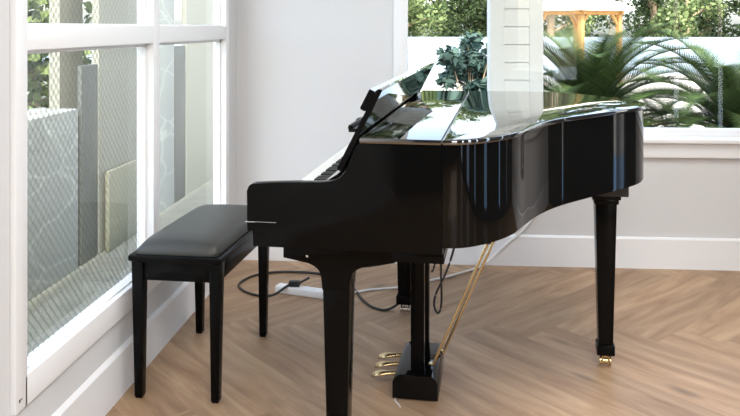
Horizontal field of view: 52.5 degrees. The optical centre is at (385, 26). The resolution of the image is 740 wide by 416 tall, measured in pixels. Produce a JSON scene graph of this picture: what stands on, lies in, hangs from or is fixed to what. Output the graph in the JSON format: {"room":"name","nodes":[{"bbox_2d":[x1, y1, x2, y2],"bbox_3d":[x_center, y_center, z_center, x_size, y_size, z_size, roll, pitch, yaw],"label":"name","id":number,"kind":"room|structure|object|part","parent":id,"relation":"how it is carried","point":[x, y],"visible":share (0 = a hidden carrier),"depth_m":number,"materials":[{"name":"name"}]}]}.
{"room":"music room","nodes":[
{"label":"music room","id":0,"kind":"room"},
{"bbox_2d":[0,0,236,415],"bbox_3d":[-1.113,0.050,0.649,0.060,3.100,7.140,0,0,4],"label":"wall","id":1,"kind":"structure","parent":0,"point":[56,393],"depth_m":2.17,"materials":[{"name":"white paint"}]},
{"bbox_2d":[9,0,228,414],"bbox_3d":[-0.940,0.037,2.990,0.069,1.975,2.025,0,0,4],"label":"window","id":2,"kind":"structure","parent":1,"relation":"in","point":[30,374],"depth_m":2.44,"materials":[{"name":"white paint"}]},
{"bbox_3d":[-0.995,-0.443,2.489,0.004,0.875,0.900,0,0,4],"label":"pane","id":3,"kind":"part","parent":2,"relation":"part of","materials":[{"name":"clear glass"}]},
{"bbox_3d":[-0.995,0.503,2.489,0.004,0.879,0.900,0,0,4],"label":"pane","id":4,"kind":"part","parent":2,"relation":"part of","materials":[{"name":"clear glass"}]},
{"bbox_2d":[51,282,208,415],"bbox_3d":[-1.077,1.216,0.636,0.016,0.168,7.120,0,0,4],"label":"baseboard","id":5,"kind":"structure","parent":1,"relation":"attached to","point":[103,389],"depth_m":2.67,"materials":[{"name":"white paint"}]},
{"bbox_2d":[106,260,739,415],"bbox_3d":[1.008,1.300,0.516,4.260,0.001,7.170,0,0,4],"label":"floor","id":6,"kind":"structure","parent":0,"point":[522,343],"depth_m":3.01,"materials":[{"name":"brown wood"}]},
{"bbox_2d":[128,204,268,402],"bbox_3d":[-0.690,1.020,2.897,0.336,0.560,0.635,0,0,8],"label":"piano bench","id":7,"kind":"object","parent":6,"relation":"on","point":[202,246],"visible":0.91,"depth_m":2.62,"materials":[{"name":"black"}]},
{"bbox_3d":[-0.867,1.056,2.639,0.043,0.488,0.043,0,0,8],"label":"leg","id":8,"kind":"part","parent":7,"relation":"part of","materials":[{"name":"black wood"}]},
{"bbox_3d":[-0.727,0.849,2.620,0.244,0.073,0.024,0,0,8],"label":"rail","id":9,"kind":"part","parent":7,"relation":"part of","materials":[{"name":"black wood"}]},
{"bbox_2d":[136,204,247,256],"bbox_3d":[-0.690,0.766,2.897,0.300,0.053,0.600,0,0,8],"label":"cushion","id":10,"kind":"object","parent":7,"relation":"on","point":[209,230],"depth_m":2.71,"materials":[{"name":"black leather"}]},
{"bbox_3d":[-0.793,1.056,3.192,0.043,0.488,0.043,0,0,8],"label":"leg","id":11,"kind":"part","parent":7,"relation":"part of","materials":[{"name":"black wood"}]},
{"bbox_3d":[-0.587,1.056,2.602,0.043,0.488,0.043,0,0,8],"label":"leg","id":12,"kind":"part","parent":7,"relation":"part of","materials":[{"name":"black wood"}]},
{"bbox_3d":[-0.552,0.849,2.878,0.024,0.073,0.520,0,0,8],"label":"rail","id":13,"kind":"part","parent":7,"relation":"part of","materials":[{"name":"black wood"}]},
{"bbox_3d":[-0.514,1.056,3.155,0.043,0.488,0.043,0,0,8],"label":"leg","id":14,"kind":"part","parent":7,"relation":"part of","materials":[{"name":"black wood"}]},
{"bbox_2d":[275,283,322,298],"bbox_3d":[-0.395,1.280,3.637,0.300,0.040,0.052,0,0,21],"label":"power strip","id":15,"kind":"object","parent":6,"relation":"on","point":[305,291],"visible":0.82,"depth_m":3.62,"materials":[{"name":"white plastic"}]},
{"bbox_2d":[238,271,397,310],"bbox_3d":[-0.284,0.968,3.714,0.932,0.666,0.401,0,0,17],"label":"power cable","id":16,"kind":"object","parent":6,"relation":"on","point":[292,283],"visible":0.64,"depth_m":3.64,"materials":[{"name":"black rubber"}]},
{"bbox_2d":[355,218,533,292],"bbox_3d":[0.401,1.066,3.910,1.449,0.469,0.197,0,0,-19],"label":"cable","id":17,"kind":"object","parent":6,"relation":"on","point":[530,221],"visible":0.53,"depth_m":3.97,"materials":[{"name":"white plastic"}]},
{"bbox_2d":[245,63,645,415],"bbox_3d":[0.354,0.734,2.748,1.257,1.132,1.564,0,0,9],"label":"grand piano","id":18,"kind":"object","parent":6,"relation":"on","point":[420,176],"visible":1,"depth_m":2.13,"materials":[{"name":"black lacquered wood"},{"name":"white plastic keys"},{"name":"brass"}]},
{"bbox_3d":[-0.135,0.931,2.158,0.110,0.642,0.110,0,0,9],"label":"leg","id":19,"kind":"part","parent":18,"relation":"part of","materials":[{"name":"black wood"}]},
{"bbox_3d":[-0.115,0.462,2.053,0.544,0.292,0.032,0,0,9],"label":"arm","id":20,"kind":"part","parent":18,"relation":"part of","materials":[{"name":"black wood"}]},
{"bbox_3d":[0.089,0.931,3.413,0.115,0.642,0.115,0,0,9],"label":"leg","id":21,"kind":"part","parent":18,"relation":"part of","materials":[{"name":"black wood"}]},
{"bbox_3d":[0.160,0.307,2.779,0.220,0.015,1.560,0,0,9],"label":"lid","id":22,"kind":"part","parent":18,"relation":"part of","materials":[{"name":"black wood"}]},
{"bbox_3d":[0.114,0.934,2.670,0.048,0.559,0.034,0,0,9],"label":"lyre post","id":23,"kind":"part","parent":18,"relation":"part of","materials":[{"name":"black wood"}]},
{"bbox_3d":[0.140,0.934,2.838,0.048,0.559,0.034,0,0,9],"label":"lyre post","id":24,"kind":"part","parent":18,"relation":"part of","materials":[{"name":"black wood"}]},
{"bbox_2d":[433,248,454,313],"bbox_3d":[0.248,0.893,2.988,0.122,0.507,0.009,0,0,9],"label":"hanging cord","id":25,"kind":"object","parent":18,"relation":"hanging from","point":[440,286],"visible":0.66,"depth_m":2.99,"materials":[{"name":"black plastic"}]},
{"bbox_3d":[0.300,0.902,2.676,0.298,0.649,0.022,0,0,9],"label":"lyre rod","id":26,"kind":"part","parent":18,"relation":"part of","materials":[{"name":"gold metal"}]},
{"bbox_3d":[0.348,0.902,2.785,0.298,0.649,0.022,0,0,9],"label":"lyre rod","id":27,"kind":"part","parent":18,"relation":"part of","materials":[{"name":"gold metal"}]},
{"bbox_3d":[0.623,0.307,2.706,0.711,0.015,1.560,0,0,9],"label":"lid","id":28,"kind":"part","parent":18,"relation":"part of","materials":[{"name":"black wood"}]},
{"bbox_3d":[0.842,0.944,2.884,0.106,0.616,0.106,0,0,9],"label":"leg","id":29,"kind":"part","parent":18,"relation":"part of","materials":[{"name":"black wood"}]},
{"bbox_2d":[237,0,739,238],"bbox_3d":[1.326,0.050,4.196,4.435,3.100,0.285,0,0,4],"label":"wall","id":30,"kind":"structure","parent":0,"point":[306,69],"depth_m":4.17,"materials":[{"name":"white paint"}]},
{"bbox_2d":[243,234,739,270],"bbox_3d":[1.278,1.216,4.049,4.210,0.168,0.016,0,0,4],"label":"baseboard","id":31,"kind":"structure","parent":30,"relation":"attached to","point":[680,253],"depth_m":4.05,"materials":[{"name":"white paint"}]},
{"bbox_2d":[393,0,739,158],"bbox_3d":[1.560,-0.155,4.064,3.070,1.710,0.175,0,0,4],"label":"window","id":32,"kind":"structure","parent":30,"relation":"in","point":[658,142],"depth_m":4.07,"materials":[{"name":"white paint"}]},
{"bbox_3d":[1.559,0.648,4.044,3.070,0.104,0.135,0,0,4],"label":"sill","id":33,"kind":"part","parent":32,"relation":"part of","materials":[{"name":"white paint"}]},
{"label":"outside","id":34,"kind":"structure","parent":0,"visible":0},
{"bbox_2d":[420,73,723,127],"bbox_3d":[21.569,1.580,30.791,41.230,0.200,55.580,0,0,4],"label":"paving","id":35,"kind":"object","parent":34,"point":[430,84],"depth_m":18.97,"materials":[{"name":"white concrete"}]},
{"bbox_2d":[44,37,739,73],"bbox_3d":[6.660,0.900,23.746,70.000,1.160,0.300,0,0,4],"label":"wall","id":36,"kind":"structure","parent":35,"relation":"on","point":[421,50],"depth_m":23.62,"materials":[{"name":"white paint"}]},
{"bbox_2d":[420,0,461,36],"bbox_3d":[2.611,-1.065,36.512,2.906,5.108,2.736,0,0,4],"label":"tree","id":37,"kind":"object","parent":35,"relation":"on","point":[450,32],"visible":0.34,"depth_m":35.91,"materials":[{"name":"green plant"}]},
{"bbox_2d":[435,30,486,91],"bbox_3d":[0.919,0.756,8.174,0.939,1.456,0.890,0,0,-41],"label":"leafy shrub","id":38,"kind":"object","parent":35,"relation":"on","point":[470,64],"visible":0.52,"depth_m":8.02,"materials":[{"name":"green plant"}]},
{"bbox_2d":[435,0,486,36],"bbox_3d":[4.165,-0.436,32.651,3.773,3.858,3.556,0,0,36],"label":"tree","id":39,"kind":"object","parent":35,"relation":"on","point":[472,12],"visible":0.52,"depth_m":32.27,"materials":[{"name":"green plant"}]},
{"bbox_2d":[487,0,542,91],"bbox_3d":[0.788,-0.162,4.614,0.310,3.284,0.325,0,0,4],"label":"pier","id":40,"kind":"structure","parent":35,"relation":"on","point":[514,27],"depth_m":4.46,"materials":[{"name":"white paint"}]},
{"bbox_2d":[543,0,596,36],"bbox_3d":[5.948,-3.119,27.643,3.781,9.207,3.511,0,0,42],"label":"tree","id":41,"kind":"object","parent":35,"relation":"on","point":[550,19],"visible":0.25,"depth_m":27.63,"materials":[{"name":"green plant"}]},
{"bbox_2d":[555,15,597,36],"bbox_3d":[8.159,-2.716,32.968,2.981,8.403,2.587,0,0,22],"label":"tree","id":42,"kind":"object","parent":35,"relation":"on","point":[591,30],"visible":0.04,"depth_m":33.10,"materials":[{"name":"green plant"}]},
{"bbox_2d":[455,22,717,127],"bbox_3d":[2.284,0.826,8.480,3.016,1.774,3.049,0,0,4],"label":"sago palm","id":43,"kind":"object","parent":35,"relation":"on","point":[598,75],"visible":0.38,"depth_m":8.07,"materials":[{"name":"green plant"}]},
{"bbox_2d":[543,0,634,83],"bbox_3d":[5.056,0.230,19.697,2.000,2.500,2.000,0,0,-34],"label":"gazebo","id":44,"kind":"object","parent":35,"relation":"on","point":[578,9],"visible":0.53,"depth_m":19.09,"materials":[{"name":"white wood"}]},
{"bbox_3d":[5.250,0.525,20.697,0.120,1.910,0.120,0,0,-34],"label":"post","id":45,"kind":"part","parent":44,"relation":"part of","materials":[{"name":"brown wood"}]},
{"bbox_3d":[4.862,0.525,18.698,0.120,1.910,0.120,0,0,-34],"label":"post","id":46,"kind":"part","parent":44,"relation":"part of","materials":[{"name":"brown wood"}]},
{"bbox_3d":[6.056,0.525,19.503,0.120,1.910,0.120,0,0,-34],"label":"post","id":47,"kind":"part","parent":44,"relation":"part of","materials":[{"name":"brown wood"}]},
{"bbox_2d":[588,0,630,35],"bbox_3d":[8.928,-3.182,30.031,3.540,9.334,3.652,0,0,4],"label":"tree","id":48,"kind":"object","parent":35,"relation":"on","point":[610,22],"visible":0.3,"depth_m":29.75,"materials":[{"name":"green plant"}]},
{"bbox_2d":[622,0,669,36],"bbox_3d":[12.511,-2.462,34.851,3.754,7.895,3.143,0,0,4],"label":"tree","id":49,"kind":"object","parent":35,"relation":"on","point":[648,9],"visible":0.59,"depth_m":34.64,"materials":[{"name":"green plant"}]},
{"bbox_2d":[616,29,739,127],"bbox_3d":[3.489,0.788,7.418,2.692,1.702,2.431,0,0,4],"label":"sago palm","id":50,"kind":"object","parent":35,"relation":"on","point":[725,95],"visible":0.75,"depth_m":7.21,"materials":[{"name":"green plant"}]},
{"bbox_2d":[650,0,729,36],"bbox_3d":[10.432,-2.664,26.523,2.967,8.298,3.299,0,0,35],"label":"tree","id":51,"kind":"object","parent":35,"relation":"on","point":[682,13],"visible":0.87,"depth_m":25.72,"materials":[{"name":"green plant"}]},
{"bbox_2d":[666,0,739,36],"bbox_3d":[12.702,-2.501,29.645,3.822,7.973,3.416,0,0,4],"label":"tree","id":52,"kind":"object","parent":35,"relation":"on","point":[701,24],"visible":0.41,"depth_m":29.37,"materials":[{"name":"green plant"}]},
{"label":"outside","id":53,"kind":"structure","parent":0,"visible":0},
{"bbox_2d":[27,81,212,315],"bbox_3d":[-13.847,1.580,26.021,28.770,0.200,70.000,0,0,4],"label":"yard","id":54,"kind":"structure","parent":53,"point":[203,195],"depth_m":5.77,"materials":[{"name":"grey concrete"}]},
{"bbox_2d":[27,108,77,301],"bbox_3d":[-2.114,0.990,3.485,0.300,0.980,2.260,0,0,4],"label":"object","id":55,"kind":"structure","parent":54,"relation":"on","point":[60,123],"depth_m":4.28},
{"bbox_2d":[27,0,91,108],"bbox_3d":[-4.025,-0.484,7.862,2.210,3.951,2.347,0,0,4],"label":"tree","id":56,"kind":"object","parent":54,"relation":"on","point":[36,1],"visible":0.15,"depth_m":7.84,"materials":[{"name":"green plant"}]},
{"bbox_2d":[49,0,82,108],"bbox_3d":[-2.276,-0.210,5.340,0.080,3.380,0.340,0,0,4],"label":"column","id":57,"kind":"structure","parent":54,"relation":"on","point":[60,59],"depth_m":5.23,"materials":[{"name":"grey"}]},
{"bbox_2d":[27,239,136,354],"bbox_3d":[-1.273,1.310,2.745,0.320,0.340,2.900,0,0,4],"label":"kerb","id":58,"kind":"object","parent":54,"relation":"on","point":[115,261],"visible":0.02,"depth_m":3.15,"materials":[{"name":"grey concrete"}]},
{"bbox_2d":[78,64,96,265],"bbox_3d":[-1.891,0.860,4.752,0.030,1.240,0.220,0,0,4],"label":"steel post","id":59,"kind":"object","parent":54,"relation":"on","point":[80,185],"visible":0.74,"depth_m":4.72,"materials":[{"name":"grey metal"}]},
{"bbox_2d":[92,0,136,253],"bbox_3d":[-1.858,-0.060,5.372,0.050,3.080,0.980,0,0,4],"label":"fence panel","id":60,"kind":"object","parent":54,"relation":"on","point":[133,2],"visible":0.16,"depth_m":5.11,"materials":[{"name":"grey"}]},
{"bbox_2d":[105,160,136,251],"bbox_3d":[-1.813,1.215,5.153,0.030,0.530,0.470,0,0,4],"label":"board","id":61,"kind":"object","parent":54,"relation":"on","point":[133,178],"visible":0.66,"depth_m":5.09,"materials":[{"name":"yellow wood"}]},
{"bbox_2d":[160,0,173,212],"bbox_3d":[-1.883,-0.060,6.085,0.200,3.080,0.400,0,0,4],"label":"pillar","id":62,"kind":"structure","parent":54,"relation":"on","point":[166,6],"depth_m":6.09,"materials":[{"name":"grey stone"}]},
{"bbox_2d":[174,45,184,202],"bbox_3d":[-1.774,0.820,6.428,0.030,1.320,0.260,0,0,4],"label":"steel post","id":63,"kind":"object","parent":54,"relation":"on","point":[179,51],"visible":0.86,"depth_m":6.40,"materials":[{"name":"grey metal"}]},
{"bbox_2d":[181,0,212,194],"bbox_3d":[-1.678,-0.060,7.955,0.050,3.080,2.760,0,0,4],"label":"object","id":64,"kind":"object","parent":54,"relation":"on","point":[198,56],"visible":0.26,"depth_m":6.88,"materials":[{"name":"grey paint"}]},
{"bbox_2d":[408,0,447,36],"bbox_3d":[0.398,-2.666,27.548,4.035,8.302,4.200,0,0,4],"label":"tree","id":65,"kind":"object","parent":54,"relation":"on","point":[415,18],"visible":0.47,"depth_m":27.31,"materials":[{"name":"green plant"}]}
]}

